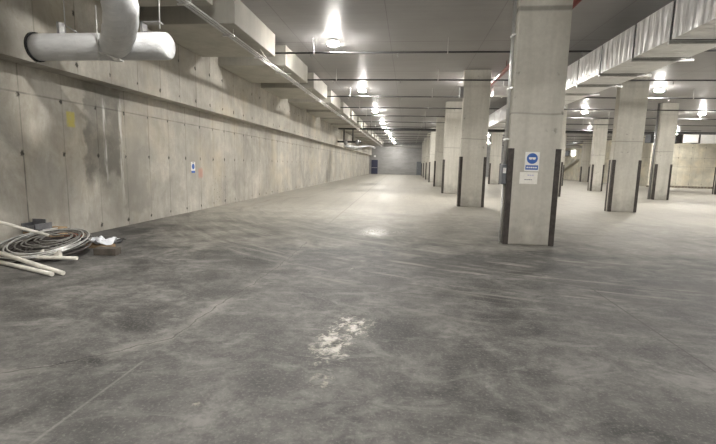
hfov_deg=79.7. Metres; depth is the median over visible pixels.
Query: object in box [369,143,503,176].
wall
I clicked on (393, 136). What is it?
pipe
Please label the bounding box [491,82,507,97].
duct
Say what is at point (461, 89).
junction box
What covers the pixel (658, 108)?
drain pipe
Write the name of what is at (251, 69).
beam
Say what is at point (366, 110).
pipe
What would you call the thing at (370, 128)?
pipe
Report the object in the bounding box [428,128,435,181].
concrete column
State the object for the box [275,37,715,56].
pipe
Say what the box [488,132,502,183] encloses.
concrete column
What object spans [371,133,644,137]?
pipe
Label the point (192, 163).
safety sign
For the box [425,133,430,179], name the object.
concrete column
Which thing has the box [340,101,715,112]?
pipe
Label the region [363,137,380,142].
beam
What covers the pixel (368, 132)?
beam
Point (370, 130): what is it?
pipe
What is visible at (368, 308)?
floor
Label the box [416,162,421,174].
door
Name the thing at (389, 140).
pipe
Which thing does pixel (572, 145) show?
duct
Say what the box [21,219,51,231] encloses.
metal tray
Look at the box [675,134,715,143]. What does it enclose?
air duct
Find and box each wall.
[0,0,371,247]
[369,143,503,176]
[563,136,715,187]
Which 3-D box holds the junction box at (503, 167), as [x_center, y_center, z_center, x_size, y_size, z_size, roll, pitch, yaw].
[2.669,-0.337,7.992,0.096,1.460,0.216,2,8,6]
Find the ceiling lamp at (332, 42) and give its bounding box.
[327,38,339,46]
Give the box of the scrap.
[86,243,115,247]
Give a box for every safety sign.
[191,162,194,172]
[524,152,539,170]
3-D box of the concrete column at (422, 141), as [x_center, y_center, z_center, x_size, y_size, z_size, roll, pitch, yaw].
[9.136,-8.606,58.459,0.906,4.680,0.288,2,8,6]
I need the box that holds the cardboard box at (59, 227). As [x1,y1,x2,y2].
[23,226,71,238]
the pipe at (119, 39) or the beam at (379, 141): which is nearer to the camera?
the pipe at (119, 39)
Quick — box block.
[93,246,120,255]
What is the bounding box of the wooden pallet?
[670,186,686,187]
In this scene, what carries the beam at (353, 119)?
attached to the ceiling
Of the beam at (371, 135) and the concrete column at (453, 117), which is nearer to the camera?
the concrete column at (453, 117)
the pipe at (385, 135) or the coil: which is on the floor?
the coil
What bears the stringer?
attached to the wall at (693, 164)
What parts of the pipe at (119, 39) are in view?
hanger rod, tie rod, strut arm, hanger rod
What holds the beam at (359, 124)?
attached to the ceiling
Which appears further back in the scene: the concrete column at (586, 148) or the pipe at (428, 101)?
the concrete column at (586, 148)
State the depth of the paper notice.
7.74 m
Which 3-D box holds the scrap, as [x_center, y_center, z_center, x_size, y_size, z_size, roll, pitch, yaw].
[-4.095,0.374,6.814,0.380,0.050,0.220,4,8,18]
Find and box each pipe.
[24,0,174,61]
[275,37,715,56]
[307,69,715,83]
[327,88,715,100]
[338,123,715,134]
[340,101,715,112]
[344,144,374,149]
[350,110,715,119]
[357,117,708,125]
[363,123,696,130]
[370,130,654,134]
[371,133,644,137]
[381,135,590,141]
[389,140,589,143]
[393,136,611,139]
[491,0,581,85]
[647,103,659,198]
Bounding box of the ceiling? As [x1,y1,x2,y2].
[240,0,715,144]
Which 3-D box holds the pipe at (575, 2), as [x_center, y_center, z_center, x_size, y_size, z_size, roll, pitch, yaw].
[4.538,-4.761,12.803,0.140,0.330,20.500,2,8,6]
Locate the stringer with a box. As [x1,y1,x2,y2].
[564,159,579,170]
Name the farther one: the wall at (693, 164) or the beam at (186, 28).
the wall at (693, 164)
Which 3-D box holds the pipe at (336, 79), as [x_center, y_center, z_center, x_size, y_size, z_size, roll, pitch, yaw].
[9.342,-4.726,13.900,26.100,0.470,0.068,2,8,6]
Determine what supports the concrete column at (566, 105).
on the floor
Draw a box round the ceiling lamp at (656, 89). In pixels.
[654,88,663,91]
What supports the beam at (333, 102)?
attached to the ceiling
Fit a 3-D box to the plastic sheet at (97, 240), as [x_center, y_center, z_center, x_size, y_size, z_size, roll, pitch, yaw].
[-4.119,0.287,6.836,0.540,0.104,0.339,2,8,6]
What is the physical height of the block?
0.105 m
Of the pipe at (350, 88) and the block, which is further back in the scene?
the pipe at (350, 88)
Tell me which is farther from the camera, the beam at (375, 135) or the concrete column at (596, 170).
the beam at (375, 135)
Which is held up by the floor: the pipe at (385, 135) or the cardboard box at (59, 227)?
the cardboard box at (59, 227)
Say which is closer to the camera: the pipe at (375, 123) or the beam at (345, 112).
the beam at (345, 112)
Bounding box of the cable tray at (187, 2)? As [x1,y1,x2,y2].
[177,0,382,145]
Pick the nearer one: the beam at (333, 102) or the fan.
the beam at (333, 102)
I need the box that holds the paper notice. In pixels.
[519,172,537,183]
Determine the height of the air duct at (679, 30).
1.105 m
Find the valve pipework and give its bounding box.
[338,129,360,144]
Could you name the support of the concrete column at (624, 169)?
on the floor
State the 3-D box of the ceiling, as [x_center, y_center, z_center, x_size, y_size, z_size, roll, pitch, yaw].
[16.619,-6.377,24.355,41.500,0.350,78.060,2,8,6]
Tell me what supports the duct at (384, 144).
hanging from the ceiling
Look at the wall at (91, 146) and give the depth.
9.06 m
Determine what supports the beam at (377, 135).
attached to the ceiling
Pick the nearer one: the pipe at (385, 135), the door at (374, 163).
the pipe at (385, 135)
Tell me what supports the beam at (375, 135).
attached to the ceiling
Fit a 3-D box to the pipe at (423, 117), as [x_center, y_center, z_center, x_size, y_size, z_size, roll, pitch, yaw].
[11.030,-6.628,28.317,26.100,0.470,0.068,2,8,6]
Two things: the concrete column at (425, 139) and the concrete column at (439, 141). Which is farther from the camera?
the concrete column at (425, 139)
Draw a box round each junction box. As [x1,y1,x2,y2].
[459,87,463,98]
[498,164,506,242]
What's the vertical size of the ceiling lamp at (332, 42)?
0.155 m
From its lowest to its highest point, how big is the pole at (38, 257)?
0.057 m
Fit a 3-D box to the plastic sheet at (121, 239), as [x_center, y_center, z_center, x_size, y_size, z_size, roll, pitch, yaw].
[-4.184,0.305,7.258,0.459,0.061,0.309,2,8,6]
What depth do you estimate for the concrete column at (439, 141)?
29.35 m
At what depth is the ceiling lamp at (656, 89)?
16.96 m
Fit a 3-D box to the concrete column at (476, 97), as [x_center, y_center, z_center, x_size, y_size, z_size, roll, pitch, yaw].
[4.043,-2.869,14.965,0.906,4.680,0.288,2,8,6]
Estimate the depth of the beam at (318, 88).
16.42 m
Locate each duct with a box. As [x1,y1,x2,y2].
[383,141,421,147]
[488,0,715,128]
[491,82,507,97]
[566,142,581,147]
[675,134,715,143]
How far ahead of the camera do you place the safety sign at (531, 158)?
7.69 m
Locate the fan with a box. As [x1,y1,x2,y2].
[645,135,675,142]
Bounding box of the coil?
[0,227,91,262]
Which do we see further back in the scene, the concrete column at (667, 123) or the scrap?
the concrete column at (667, 123)
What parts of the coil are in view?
metal bracket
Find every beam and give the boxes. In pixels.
[95,0,212,6]
[140,0,274,56]
[218,45,307,82]
[261,73,326,98]
[288,90,340,109]
[307,102,349,117]
[320,110,356,123]
[331,117,362,127]
[340,122,366,131]
[346,127,370,134]
[351,131,373,136]
[355,134,376,139]
[359,135,378,140]
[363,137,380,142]
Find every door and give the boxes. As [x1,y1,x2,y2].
[371,160,377,173]
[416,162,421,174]
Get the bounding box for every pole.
[0,221,48,236]
[0,251,65,274]
[0,260,53,275]
[15,255,77,259]
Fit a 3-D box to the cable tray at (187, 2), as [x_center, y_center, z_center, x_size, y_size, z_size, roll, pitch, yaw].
[0.129,-7.108,33.090,0.269,0.198,56.950,2,8,6]
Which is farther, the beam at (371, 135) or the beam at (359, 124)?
the beam at (371, 135)
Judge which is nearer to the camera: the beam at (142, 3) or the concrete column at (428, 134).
the beam at (142, 3)
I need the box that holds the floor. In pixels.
[0,174,715,443]
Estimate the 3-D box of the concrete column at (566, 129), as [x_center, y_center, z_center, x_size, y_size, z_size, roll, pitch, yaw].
[16.757,-5.356,35.648,0.758,4.680,0.438,2,8,6]
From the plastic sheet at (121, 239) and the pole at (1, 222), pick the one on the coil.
the pole at (1, 222)
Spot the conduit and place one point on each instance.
(513, 35)
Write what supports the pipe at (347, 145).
attached to the wall at (91, 146)
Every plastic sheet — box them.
[91,236,119,244]
[105,237,125,242]
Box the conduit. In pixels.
[503,0,516,163]
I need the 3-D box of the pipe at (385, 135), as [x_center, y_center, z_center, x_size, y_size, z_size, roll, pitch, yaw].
[13.141,-9.005,46.339,26.100,0.470,0.068,2,8,6]
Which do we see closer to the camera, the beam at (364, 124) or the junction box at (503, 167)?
the junction box at (503, 167)
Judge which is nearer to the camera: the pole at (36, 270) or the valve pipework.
the pole at (36, 270)
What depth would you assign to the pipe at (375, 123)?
31.45 m
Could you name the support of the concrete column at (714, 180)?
on the floor
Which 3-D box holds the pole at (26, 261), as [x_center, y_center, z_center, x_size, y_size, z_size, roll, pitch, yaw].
[-4.302,0.472,5.443,1.693,0.210,0.054,5,8,23]
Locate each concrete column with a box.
[421,141,423,175]
[423,138,426,177]
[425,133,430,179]
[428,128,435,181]
[433,117,444,186]
[441,101,461,193]
[457,70,491,206]
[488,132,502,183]
[500,0,572,245]
[558,104,567,196]
[561,129,566,185]
[579,141,591,181]
[587,119,608,190]
[604,73,650,211]
[648,103,678,199]
[712,167,715,194]
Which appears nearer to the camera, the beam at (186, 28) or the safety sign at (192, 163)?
the beam at (186, 28)
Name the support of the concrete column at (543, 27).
on the floor
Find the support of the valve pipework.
attached to the wall at (91, 146)

